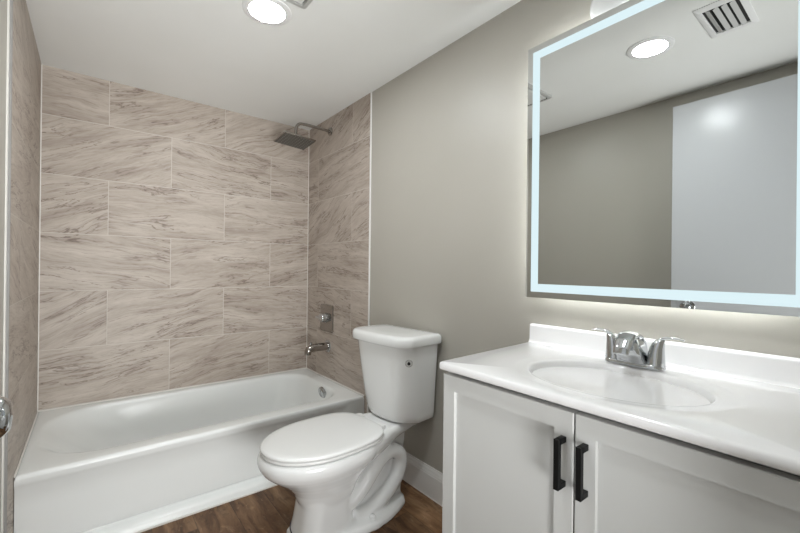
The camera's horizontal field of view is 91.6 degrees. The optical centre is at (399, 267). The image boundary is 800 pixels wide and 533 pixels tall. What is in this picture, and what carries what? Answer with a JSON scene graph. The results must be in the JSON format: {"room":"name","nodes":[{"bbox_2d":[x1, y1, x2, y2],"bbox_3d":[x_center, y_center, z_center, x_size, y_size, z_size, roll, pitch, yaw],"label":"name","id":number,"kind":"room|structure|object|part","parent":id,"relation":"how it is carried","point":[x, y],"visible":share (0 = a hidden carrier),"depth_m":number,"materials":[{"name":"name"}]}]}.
{"room":"bathroom","nodes":[
{"label":"bathroom","id":0,"kind":"room"},
{"bbox_2d":[0,396,12,437],"bbox_3d":[-0.357,0.060,0.221,0.131,2.022,0.778,1,0,-38],"label":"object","id":1,"kind":"structure","parent":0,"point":[6,405],"depth_m":0.48,"materials":[{"name":"grey metal"}]},
{"bbox_2d":[0,0,40,532],"bbox_3d":[-0.611,0.021,0.329,0.131,2.120,4.420,1,0,-38],"label":"wall","id":2,"kind":"structure","parent":0,"point":[24,120],"depth_m":1.44,"materials":[{"name":"beige tile"}]},
{"bbox_2d":[1,0,9,532],"bbox_3d":[-1.282,0.014,1.264,0.004,2.120,0.014,1,0,-38],"label":"trim","id":3,"kind":"structure","parent":2,"relation":"attached to","point":[8,1],"depth_m":1.26,"materials":[{"name":"white"}]},
{"bbox_2d":[38,64,308,410],"bbox_3d":[-1.318,0.015,2.513,1.502,2.120,0.120,1,0,-38],"label":"wall","id":4,"kind":"structure","parent":0,"point":[174,231],"depth_m":2.34,"materials":[{"name":"tile"}]},
{"bbox_2d":[37,64,41,410],"bbox_3d":[-1.856,-0.155,2.005,0.004,1.792,0.004,1,0,-38],"label":"trim","id":5,"kind":"structure","parent":4,"relation":"attached to","point":[41,64],"depth_m":2.00,"materials":[{"name":"white"}]},
{"bbox_2d":[306,166,308,367],"bbox_3d":[-0.694,-0.141,2.930,0.003,1.792,0.003,1,0,-38],"label":"trim","id":6,"kind":"structure","parent":4,"relation":"attached to","point":[308,166],"depth_m":2.93,"materials":[{"name":"white"}]},
{"bbox_2d":[26,0,520,129],"bbox_3d":[0.063,-1.081,0.792,1.742,0.100,4.520,1,0,-38],"label":"ceiling","id":7,"kind":"structure","parent":0,"point":[330,55],"depth_m":1.81,"materials":[{"name":"paint"}]},
{"bbox_2d":[242,0,291,25],"bbox_3d":[-0.535,-1.034,1.569,0.190,0.006,0.190,1,0,-38],"label":"recessed light","id":8,"kind":"object","parent":7,"relation":"in","point":[266,12],"visible":1,"depth_m":1.57,"materials":[{"name":"white"}]},
{"bbox_2d":[249,0,284,22],"bbox_3d":[-0.535,-1.034,1.569,0.139,0.002,0.139,1,0,-38],"label":"diffuser","id":9,"kind":"object","parent":8,"relation":"attached to","point":[261,11],"depth_m":1.57,"materials":[{"name":"white plastic"}]},
{"bbox_2d":[284,0,312,8],"bbox_3d":[-0.435,-1.028,1.367,0.310,0.017,0.200,1,0,-38],"label":"exhaust fan","id":10,"kind":"object","parent":7,"relation":"attached to","point":[303,4],"visible":1,"depth_m":1.50,"materials":[{"name":"grey"}]},
{"bbox_2d":[141,480,441,532],"bbox_3d":[0.039,1.138,0.790,1.742,0.100,4.520,1,0,-38],"label":"floor","id":11,"kind":"structure","parent":0,"point":[270,510],"depth_m":1.69,"materials":[{"name":"brown wood"}]},
{"bbox_2d":[14,368,363,532],"bbox_3d":[-1.027,0.912,2.139,1.487,0.333,0.836,1,0,-38],"label":"bathtub","id":12,"kind":"object","parent":11,"relation":"on","point":[139,463],"visible":0.84,"depth_m":1.80,"materials":[{"name":"white ceramic"}]},
{"bbox_2d":[14,369,363,480],"bbox_3d":[-1.041,0.887,2.157,1.485,0.274,0.790,1,0,-38],"label":"tub","id":13,"kind":"object","parent":12,"relation":"in","point":[216,431],"depth_m":1.97,"materials":[{"name":"white ceramic"}]},
{"bbox_3d":[-0.495,0.801,2.490,0.039,0.085,0.084,1,0,-38],"label":"overflow plate","id":14,"kind":"part","parent":12,"relation":"part of","materials":[{"name":"silver metal"}]},
{"bbox_2d":[257,324,441,532],"bbox_3d":[-0.230,0.691,1.689,0.764,0.792,0.426,1,0,-42],"label":"toilet","id":15,"kind":"object","parent":11,"relation":"on","point":[344,471],"visible":1,"depth_m":1.66,"materials":[{"name":"white ceramic"}]},
{"bbox_3d":[-0.322,0.706,1.605,0.493,0.012,0.370,1,0,-42],"label":"seat","id":16,"kind":"part","parent":15,"relation":"part of","materials":[{"name":"white plastic"}]},
{"bbox_3d":[-0.322,0.688,1.605,0.496,0.019,0.374,1,0,-42],"label":"seat lid","id":17,"kind":"part","parent":15,"relation":"part of","materials":[{"name":"white plastic"}]},
{"bbox_3d":[-0.039,0.321,1.861,0.257,0.048,0.426,1,0,-42],"label":"tank lid","id":18,"kind":"part","parent":15,"relation":"part of","materials":[{"name":"white ceramic"}]},
{"bbox_3d":[-0.035,0.524,1.866,0.230,0.358,0.390,1,0,-42],"label":"tank","id":19,"kind":"part","parent":15,"relation":"part of","materials":[{"name":"white ceramic"}]},
{"bbox_2d":[442,371,799,532],"bbox_3d":[0.536,0.696,0.953,0.527,0.796,0.762,1,0,-38],"label":"vanity cabinet","id":20,"kind":"object","parent":11,"relation":"on","point":[514,462],"visible":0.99,"depth_m":0.79,"materials":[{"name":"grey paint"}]},
{"bbox_3d":[0.246,0.643,0.962,0.022,0.686,0.380,1,0,-38],"label":"door","id":21,"kind":"part","parent":20,"relation":"part of","materials":[{"name":"grey paint"}]},
{"bbox_3d":[0.334,0.407,0.813,0.031,0.105,0.012,1,0,-38],"label":"pull handle","id":22,"kind":"part","parent":20,"relation":"part of","materials":[{"name":"black metal"}]},
{"bbox_3d":[0.363,0.407,0.776,0.031,0.105,0.012,1,0,-38],"label":"pull handle","id":23,"kind":"part","parent":20,"relation":"part of","materials":[{"name":"black metal"}]},
{"bbox_2d":[439,323,799,475],"bbox_3d":[0.542,0.298,0.965,0.509,0.189,0.810,1,0,-38],"label":"countertop","id":24,"kind":"structure","parent":20,"relation":"on","point":[745,405],"depth_m":0.90,"materials":[{"name":"white stone"}]},
{"bbox_2d":[591,328,684,370],"bbox_3d":[0.632,0.222,1.071,0.115,0.096,0.236,1,0,-38],"label":"faucet","id":25,"kind":"object","parent":24,"relation":"on","point":[629,348],"visible":1,"depth_m":1.05,"materials":[{"name":"silver metal"}]},
{"bbox_3d":[0.606,0.195,1.155,0.020,0.033,0.072,1,0,-38],"label":"lever","id":26,"kind":"part","parent":25,"relation":"part of","materials":[{"name":"silver metal"}]},
{"bbox_3d":[0.623,0.225,1.132,0.047,0.073,0.045,1,0,-38],"label":"handle","id":27,"kind":"part","parent":25,"relation":"part of","materials":[{"name":"silver metal"}]},
{"bbox_3d":[0.630,0.218,1.073,0.114,0.088,0.079,1,0,-38],"label":"spout","id":28,"kind":"part","parent":25,"relation":"part of","materials":[{"name":"silver metal"}]},
{"bbox_3d":[0.655,0.264,1.090,0.054,0.012,0.152,1,0,-38],"label":"plate","id":29,"kind":"part","parent":25,"relation":"part of","materials":[{"name":"silver metal"}]},
{"bbox_3d":[0.689,0.226,1.048,0.047,0.073,0.045,1,0,-38],"label":"handle","id":30,"kind":"part","parent":25,"relation":"part of","materials":[{"name":"silver metal"}]},
{"bbox_3d":[0.708,0.196,1.026,0.020,0.033,0.072,1,0,-38],"label":"lever","id":31,"kind":"part","parent":25,"relation":"part of","materials":[{"name":"silver metal"}]},
{"bbox_3d":[0.482,0.645,0.665,0.022,0.686,0.371,1,0,-38],"label":"door","id":32,"kind":"part","parent":20,"relation":"part of","materials":[{"name":"grey paint"}]},
{"bbox_2d":[307,0,799,472],"bbox_3d":[0.653,0.036,1.334,0.124,2.120,4.420,1,0,-38],"label":"wall","id":33,"kind":"structure","parent":0,"point":[449,149],"depth_m":1.79,"materials":[{"name":"beige paint"}]},
{"bbox_2d":[273,122,332,149],"bbox_3d":[-0.624,-0.884,2.566,0.360,0.164,0.184,1,0,-38],"label":"shower","id":34,"kind":"object","parent":33,"relation":"attached to","point":[295,140],"visible":1,"depth_m":2.52,"materials":[{"name":"silver metal"}]},
{"bbox_3d":[-0.682,-0.824,2.520,0.213,0.038,0.184,1,0,-38],"label":"spray plate","id":35,"kind":"part","parent":34,"relation":"part of","materials":[{"name":"silver metal"}]},
{"bbox_3d":[-0.580,-0.896,2.588,0.257,0.110,0.019,1,0,-38],"label":"shower arm","id":36,"kind":"part","parent":34,"relation":"part of","materials":[{"name":"silver metal"}]},
{"bbox_2d":[304,340,330,355],"bbox_3d":[-0.561,0.536,2.617,0.170,0.084,0.082,1,0,-38],"label":"tub spout","id":37,"kind":"object","parent":33,"relation":"attached to","point":[326,345],"visible":1,"depth_m":2.60,"materials":[{"name":"silver metal"}]},
{"bbox_2d":[316,304,333,332],"bbox_3d":[-0.522,0.345,2.666,0.054,0.184,0.176,1,0,-38],"label":"shower valve","id":38,"kind":"object","parent":33,"relation":"attached to","point":[326,317],"visible":1,"depth_m":2.65,"materials":[{"name":"silver metal"}]},
{"bbox_3d":[-0.439,0.025,2.611,0.004,2.120,0.822,1,0,-38],"label":"tile panel","id":39,"kind":"part","parent":33,"relation":"part of","materials":[{"name":"tile"}]},
{"bbox_2d":[367,92,371,412],"bbox_3d":[-0.180,0.028,2.284,0.006,2.120,0.010,1,0,-38],"label":"trim","id":40,"kind":"structure","parent":33,"relation":"attached to","point":[371,92],"depth_m":2.28,"materials":[{"name":"white paint"}]},
{"bbox_2d":[402,452,442,505],"bbox_3d":[0.154,1.020,1.841,0.016,0.141,1.112,1,0,-38],"label":"baseboard","id":41,"kind":"structure","parent":33,"relation":"attached to","point":[423,477],"depth_m":1.88,"materials":[{"name":"white paint"}]},
{"bbox_2d":[590,0,628,18],"bbox_3d":[0.672,-0.834,1.202,0.035,0.172,0.172,1,0,-38],"label":"wall light","id":42,"kind":"object","parent":33,"relation":"attached to","point":[598,7],"visible":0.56,"depth_m":1.22,"materials":[{"name":"white"}]},
{"bbox_2d":[526,0,799,316],"bbox_3d":[0.709,-0.342,1.139,0.045,0.898,0.741,1,0,-38],"label":"mirror","id":43,"kind":"object","parent":33,"relation":"attached to","point":[663,136],"visible":1,"depth_m":1.06,"materials":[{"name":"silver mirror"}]},
{"bbox_2d":[528,323,799,388],"bbox_3d":[0.731,0.240,1.115,0.029,0.067,0.807,1,0,-38],"label":"backsplash","id":44,"kind":"structure","parent":33,"relation":"attached to","point":[754,366],"depth_m":1.02,"materials":[{"name":"white stone"}]}
]}

